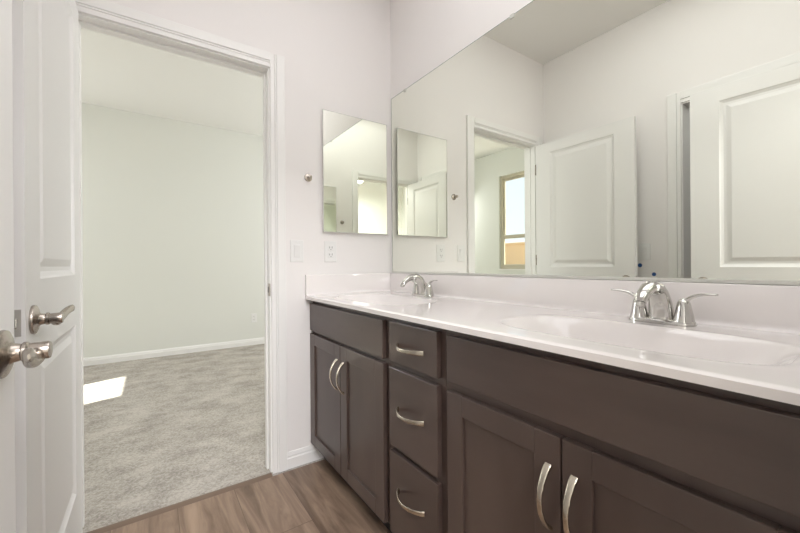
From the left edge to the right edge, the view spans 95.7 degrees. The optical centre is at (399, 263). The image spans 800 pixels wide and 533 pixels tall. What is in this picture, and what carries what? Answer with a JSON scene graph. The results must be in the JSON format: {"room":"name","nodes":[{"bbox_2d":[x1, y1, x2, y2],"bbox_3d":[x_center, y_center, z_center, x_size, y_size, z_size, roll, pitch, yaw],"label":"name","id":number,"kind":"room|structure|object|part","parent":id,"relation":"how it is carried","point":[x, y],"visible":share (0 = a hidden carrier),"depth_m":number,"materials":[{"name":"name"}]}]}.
{"room":"bathroom","nodes":[
{"label":"bathroom","id":0,"kind":"room"},
{"bbox_2d":[81,28,262,135],"bbox_3d":[-1.456,-1.729,3.288,5.500,0.050,3.300,0,0,-35],"label":"ceiling","id":1,"kind":"structure","parent":0,"point":[116,73],"depth_m":3.46,"materials":[{"name":"white paint"}]},
{"bbox_2d":[81,103,264,357],"bbox_3d":[-2.317,-0.314,4.557,5.500,2.767,0.120,0,0,-35],"label":"wall","id":2,"kind":"structure","parent":0,"point":[173,210],"depth_m":4.22,"materials":[{"name":"white paint"}]},
{"bbox_2d":[83,337,264,365],"bbox_3d":[-1.466,1.016,3.227,5.220,0.083,3.025,0,0,-35],"label":"baseboard","id":3,"kind":"structure","parent":2,"relation":"attached to","point":[90,361],"depth_m":4.21,"materials":[{"name":"white wood"}]},
{"bbox_2d":[251,313,256,322],"bbox_3d":[-1.915,0.709,4.750,0.070,0.115,0.008,0,0,-35],"label":"wall outlet","id":4,"kind":"object","parent":2,"relation":"attached to","point":[253,316],"visible":1,"depth_m":4.75,"materials":[{"name":"white plastic"}]},
{"bbox_2d":[83,344,324,532],"bbox_3d":[-1.434,1.075,3.286,5.500,0.036,3.303,0,0,-35],"label":"floor","id":5,"kind":"structure","parent":0,"point":[160,432],"depth_m":2.32,"materials":[{"name":"grey carpet"}]},
{"bbox_2d":[105,459,390,532],"bbox_3d":[0.399,1.064,-0.263,4.500,0.030,4.572,0,0,-35],"label":"floor","id":6,"kind":"structure","parent":0,"point":[313,497],"depth_m":1.55,"materials":[{"name":"wood"}]},
{"bbox_2d":[86,473,272,532],"bbox_3d":[-0.941,1.055,1.604,0.728,0.008,0.030,0,0,-35],"label":"threshold strip","id":7,"kind":"object","parent":6,"relation":"on","point":[104,529],"visible":1,"depth_m":1.58,"materials":[{"name":"brown wood"}]},
{"bbox_2d":[310,301,391,532],"bbox_3d":[-0.069,0.620,1.762,0.549,0.866,0.763,0,0,-35],"label":"base cabinet","id":8,"kind":"object","parent":6,"relation":"on","point":[350,362],"visible":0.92,"depth_m":1.53,"materials":[{"name":"brown wood"}]},
{"bbox_3d":[-0.365,0.662,1.793,0.010,0.480,0.256,0,0,-35],"label":"door panel","id":9,"kind":"part","parent":8,"relation":"part of","materials":[{"name":"brown wood"}]},
{"bbox_3d":[-0.368,0.662,1.791,0.018,0.586,0.372,0,0,-35],"label":"cabinet door","id":10,"kind":"part","parent":8,"relation":"part of","materials":[{"name":"brown wood"}]},
{"bbox_3d":[-0.302,0.507,1.650,0.039,0.143,0.018,0,0,-35],"label":"handle","id":11,"kind":"part","parent":8,"relation":"part of","materials":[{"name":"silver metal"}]},
{"bbox_3d":[-0.263,0.506,1.593,0.039,0.143,0.018,0,0,-35],"label":"handle","id":12,"kind":"part","parent":8,"relation":"part of","materials":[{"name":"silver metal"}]},
{"bbox_3d":[-0.153,0.661,1.486,0.010,0.480,0.250,0,0,-35],"label":"door panel","id":13,"kind":"part","parent":8,"relation":"part of","materials":[{"name":"brown wood"}]},
{"bbox_3d":[-0.156,0.661,1.484,0.018,0.586,0.366,0,0,-35],"label":"cabinet door","id":14,"kind":"part","parent":8,"relation":"part of","materials":[{"name":"brown wood"}]},
{"bbox_2d":[305,273,799,405],"bbox_3d":[0.241,0.178,1.326,0.548,0.249,1.837,0,0,-35],"label":"countertop","id":15,"kind":"structure","parent":8,"relation":"on","point":[745,339],"depth_m":0.95,"materials":[{"name":"white stone"}]},
{"bbox_2d":[400,274,437,296],"bbox_3d":[0.106,0.106,1.833,0.182,0.114,0.182,0,0,11],"label":"faucet","id":16,"kind":"object","parent":15,"relation":"on","point":[421,288],"visible":1,"depth_m":1.80,"materials":[{"name":"silver metal"}]},
{"bbox_3d":[0.074,0.105,1.811,0.161,0.111,0.062,0,0,-35],"label":"spout","id":17,"kind":"part","parent":16,"relation":"part of","materials":[{"name":"silver metal"}]},
{"bbox_3d":[0.085,0.125,1.882,0.047,0.061,0.047,0,0,-35],"label":"tap handle","id":18,"kind":"part","parent":16,"relation":"part of","materials":[{"name":"silver metal"}]},
{"bbox_3d":[0.115,0.158,1.839,0.052,0.011,0.156,0,0,-35],"label":"plate","id":19,"kind":"part","parent":16,"relation":"part of","materials":[{"name":"silver metal"}]},
{"bbox_3d":[0.144,0.124,1.796,0.047,0.061,0.047,0,0,-35],"label":"tap handle","id":20,"kind":"part","parent":16,"relation":"part of","materials":[{"name":"silver metal"}]},
{"bbox_2d":[611,281,718,326],"bbox_3d":[0.697,0.102,0.973,0.182,0.114,0.182,0,0,11],"label":"faucet","id":21,"kind":"object","parent":15,"relation":"on","point":[660,310],"visible":1,"depth_m":0.94,"materials":[{"name":"silver metal"}]},
{"bbox_3d":[0.654,0.092,1.046,0.017,0.037,0.078,0,0,-43],"label":"tap lever","id":22,"kind":"part","parent":21,"relation":"part of","materials":[{"name":"silver metal"}]},
{"bbox_3d":[0.676,0.120,1.022,0.047,0.061,0.047,0,0,-35],"label":"tap handle","id":23,"kind":"part","parent":21,"relation":"part of","materials":[{"name":"silver metal"}]},
{"bbox_3d":[0.665,0.101,0.952,0.161,0.111,0.062,0,0,-35],"label":"spout","id":24,"kind":"part","parent":21,"relation":"part of","materials":[{"name":"silver metal"}]},
{"bbox_3d":[0.705,0.153,0.980,0.052,0.011,0.156,0,0,-35],"label":"plate","id":25,"kind":"part","parent":21,"relation":"part of","materials":[{"name":"silver metal"}]},
{"bbox_3d":[0.735,0.120,0.937,0.047,0.061,0.047,0,0,-35],"label":"tap handle","id":26,"kind":"part","parent":21,"relation":"part of","materials":[{"name":"silver metal"}]},
{"bbox_3d":[0.748,0.091,0.908,0.017,0.037,0.078,0,0,-26],"label":"tap lever","id":27,"kind":"part","parent":21,"relation":"part of","materials":[{"name":"silver metal"}]},
{"bbox_2d":[389,318,447,532],"bbox_3d":[0.234,0.618,1.321,0.549,0.866,0.305,0,0,-35],"label":"base cabinet","id":28,"kind":"object","parent":6,"relation":"on","point":[417,352],"visible":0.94,"depth_m":1.15,"materials":[{"name":"brown wood"}]},
{"bbox_3d":[0.019,0.280,1.181,0.039,0.018,0.151,0,0,-35],"label":"handle","id":29,"kind":"part","parent":28,"relation":"part of","materials":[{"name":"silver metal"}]},
{"bbox_3d":[0.022,0.781,1.181,0.039,0.018,0.151,0,0,-35],"label":"handle","id":30,"kind":"part","parent":28,"relation":"part of","materials":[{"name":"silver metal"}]},
{"bbox_3d":[0.020,0.499,1.181,0.039,0.018,0.151,0,0,-35],"label":"handle","id":31,"kind":"part","parent":28,"relation":"part of","materials":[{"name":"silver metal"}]},
{"bbox_3d":[0.042,0.273,1.191,0.018,0.141,0.264,0,0,-35],"label":"drawer","id":32,"kind":"part","parent":28,"relation":"part of","materials":[{"name":"brown wood"}]},
{"bbox_3d":[0.044,0.503,1.191,0.018,0.275,0.264,0,0,-35],"label":"drawer","id":33,"kind":"part","parent":28,"relation":"part of","materials":[{"name":"brown wood"}]},
{"bbox_3d":[0.046,0.807,1.191,0.018,0.291,0.264,0,0,-35],"label":"drawer","id":34,"kind":"part","parent":28,"relation":"part of","materials":[{"name":"brown wood"}]},
{"bbox_2d":[446,330,799,532],"bbox_3d":[0.537,0.615,0.879,0.549,0.866,0.764,0,0,-35],"label":"base cabinet","id":35,"kind":"object","parent":6,"relation":"on","point":[539,441],"visible":0.96,"depth_m":0.68,"materials":[{"name":"brown wood"}]},
{"bbox_3d":[0.246,0.657,0.905,0.010,0.481,0.234,0,0,-35],"label":"door panel","id":36,"kind":"part","parent":35,"relation":"part of","materials":[{"name":"brown wood"}]},
{"bbox_3d":[0.243,0.657,0.903,0.018,0.587,0.350,0,0,-35],"label":"cabinet door","id":37,"kind":"part","parent":35,"relation":"part of","materials":[{"name":"brown wood"}]},
{"bbox_3d":[0.305,0.497,0.766,0.039,0.143,0.018,0,0,-35],"label":"handle","id":38,"kind":"part","parent":35,"relation":"part of","materials":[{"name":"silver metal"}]},
{"bbox_3d":[0.338,0.497,0.718,0.039,0.143,0.018,0,0,-35],"label":"handle","id":39,"kind":"part","parent":35,"relation":"part of","materials":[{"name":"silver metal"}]},
{"bbox_3d":[0.454,0.655,0.602,0.010,0.481,0.259,0,0,-35],"label":"door panel","id":40,"kind":"part","parent":35,"relation":"part of","materials":[{"name":"brown wood"}]},
{"bbox_3d":[0.451,0.655,0.600,0.018,0.587,0.375,0,0,-35],"label":"cabinet door","id":41,"kind":"part","parent":35,"relation":"part of","materials":[{"name":"brown wood"}]},
{"bbox_2d":[106,0,391,451],"bbox_3d":[-0.540,-0.327,1.970,5.500,2.767,0.103,0,0,-35],"label":"wall","id":42,"kind":"structure","parent":0,"point":[336,53],"depth_m":1.94,"materials":[{"name":"white paint"}]},
{"bbox_2d":[12,0,82,532],"bbox_3d":[-1.042,0.038,1.087,0.154,2.021,0.771,0,0,-35],"label":"door","id":43,"kind":"structure","parent":42,"relation":"in","point":[45,33],"depth_m":0.96,"materials":[{"name":"white wood"}]},
{"bbox_3d":[-0.826,0.128,0.774,0.022,0.058,0.002,0,0,-35],"label":"latch plate","id":44,"kind":"part","parent":43,"relation":"part of","materials":[{"name":"grey metal"}]},
{"bbox_3d":[-0.843,0.128,0.881,0.060,0.067,0.150,0,0,-35],"label":"lever handle","id":45,"kind":"part","parent":43,"relation":"part of","materials":[{"name":"silver metal"}]},
{"bbox_2d":[79,12,272,526],"bbox_3d":[-0.984,0.033,1.657,0.756,2.054,0.117,0,0,-35],"label":"trim","id":46,"kind":"structure","parent":42,"relation":"attached to","point":[88,22],"depth_m":1.78,"materials":[{"name":"white wood"}]},
{"bbox_2d":[75,0,287,473],"bbox_3d":[-0.953,0.000,1.611,0.886,2.119,0.017,0,0,-35],"label":"trim","id":47,"kind":"structure","parent":42,"relation":"attached to","point":[103,9],"depth_m":1.83,"materials":[{"name":"white wood"}]},
{"bbox_2d":[290,240,303,261],"bbox_3d":[-0.539,-0.068,1.899,0.070,0.115,0.012,0,0,-35],"label":"light switch","id":48,"kind":"object","parent":42,"relation":"attached to","point":[296,246],"visible":1,"depth_m":1.90,"materials":[{"name":"white plastic"}]},
{"bbox_2d":[287,445,323,468],"bbox_3d":[-0.494,1.015,1.924,0.214,0.083,0.013,0,0,-35],"label":"baseboard","id":49,"kind":"structure","parent":42,"relation":"attached to","point":[307,454],"depth_m":1.91,"materials":[{"name":"white wood"}]},
{"bbox_2d":[304,174,311,181],"bbox_3d":[-0.482,-0.462,1.925,0.043,0.043,0.038,0,0,-35],"label":"robe hook","id":50,"kind":"object","parent":42,"relation":"attached to","point":[307,177],"visible":1,"depth_m":1.93,"materials":[{"name":"silver metal"}]},
{"bbox_2d":[324,241,336,261],"bbox_3d":[-0.385,-0.069,2.008,0.070,0.115,0.008,0,0,-35],"label":"wall outlet","id":51,"kind":"object","parent":42,"relation":"attached to","point":[330,246],"visible":1,"depth_m":2.00,"materials":[{"name":"white plastic"}]},
{"bbox_2d":[328,245,333,250],"bbox_3d":[-0.383,-0.088,2.006,0.033,0.029,0.002,0,0,-35],"label":"receptacle","id":52,"kind":"object","parent":51,"relation":"attached to","point":[330,247],"depth_m":2.01,"materials":[{"name":"white plastic"}]},
{"bbox_2d":[328,252,333,257],"bbox_3d":[-0.383,-0.049,2.006,0.033,0.029,0.002,0,0,-35],"label":"receptacle","id":53,"kind":"object","parent":51,"relation":"attached to","point":[330,254],"depth_m":2.01,"materials":[{"name":"white plastic"}]},
{"bbox_2d":[322,109,387,234],"bbox_3d":[-0.254,-0.510,2.092,0.412,0.668,0.020,0,0,-35],"label":"mirror","id":54,"kind":"object","parent":42,"relation":"attached to","point":[354,148],"visible":1,"depth_m":2.08,"materials":[{"name":"silver mirror"}]},
{"bbox_2d":[390,0,796,285],"bbox_3d":[0.516,-0.335,1.517,0.115,2.767,1.841,0,0,-35],"label":"wall","id":55,"kind":"structure","parent":0,"point":[424,34],"depth_m":1.91,"materials":[{"name":"white paint"}]},
{"bbox_2d":[390,273,799,334],"bbox_3d":[0.458,0.108,1.464,0.032,0.107,1.818,0,0,-35],"label":"backsplash","id":56,"kind":"structure","parent":55,"relation":"attached to","point":[772,308],"depth_m":1.13,"materials":[{"name":"white stone"}]},
{"bbox_2d":[391,0,799,285],"bbox_3d":[0.465,-0.484,1.478,0.011,1.074,1.824,0,0,-35],"label":"wall mirror","id":57,"kind":"object","parent":55,"relation":"attached to","point":[635,140],"visible":0.95,"depth_m":1.16,"materials":[{"name":"silver mirror"}]},
{"bbox_3d":[0.150,-0.332,0.084,4.500,2.767,0.105,0,0,-35],"label":"wall","id":58,"kind":"structure","parent":0,"visible":0},
{"bbox_2d":[0,0,52,532],"bbox_3d":[-0.401,0.033,0.223,0.154,2.021,0.764,0,0,-32],"label":"door","id":59,"kind":"structure","parent":58,"relation":"in","point":[31,355],"depth_m":0.52,"materials":[{"name":"white"}]},
{"bbox_3d":[-0.509,0.125,0.483,0.060,0.067,0.150,0,0,-32],"label":"lever handle","id":60,"kind":"part","parent":59,"relation":"part of","materials":[{"name":"silver metal"}]}
]}

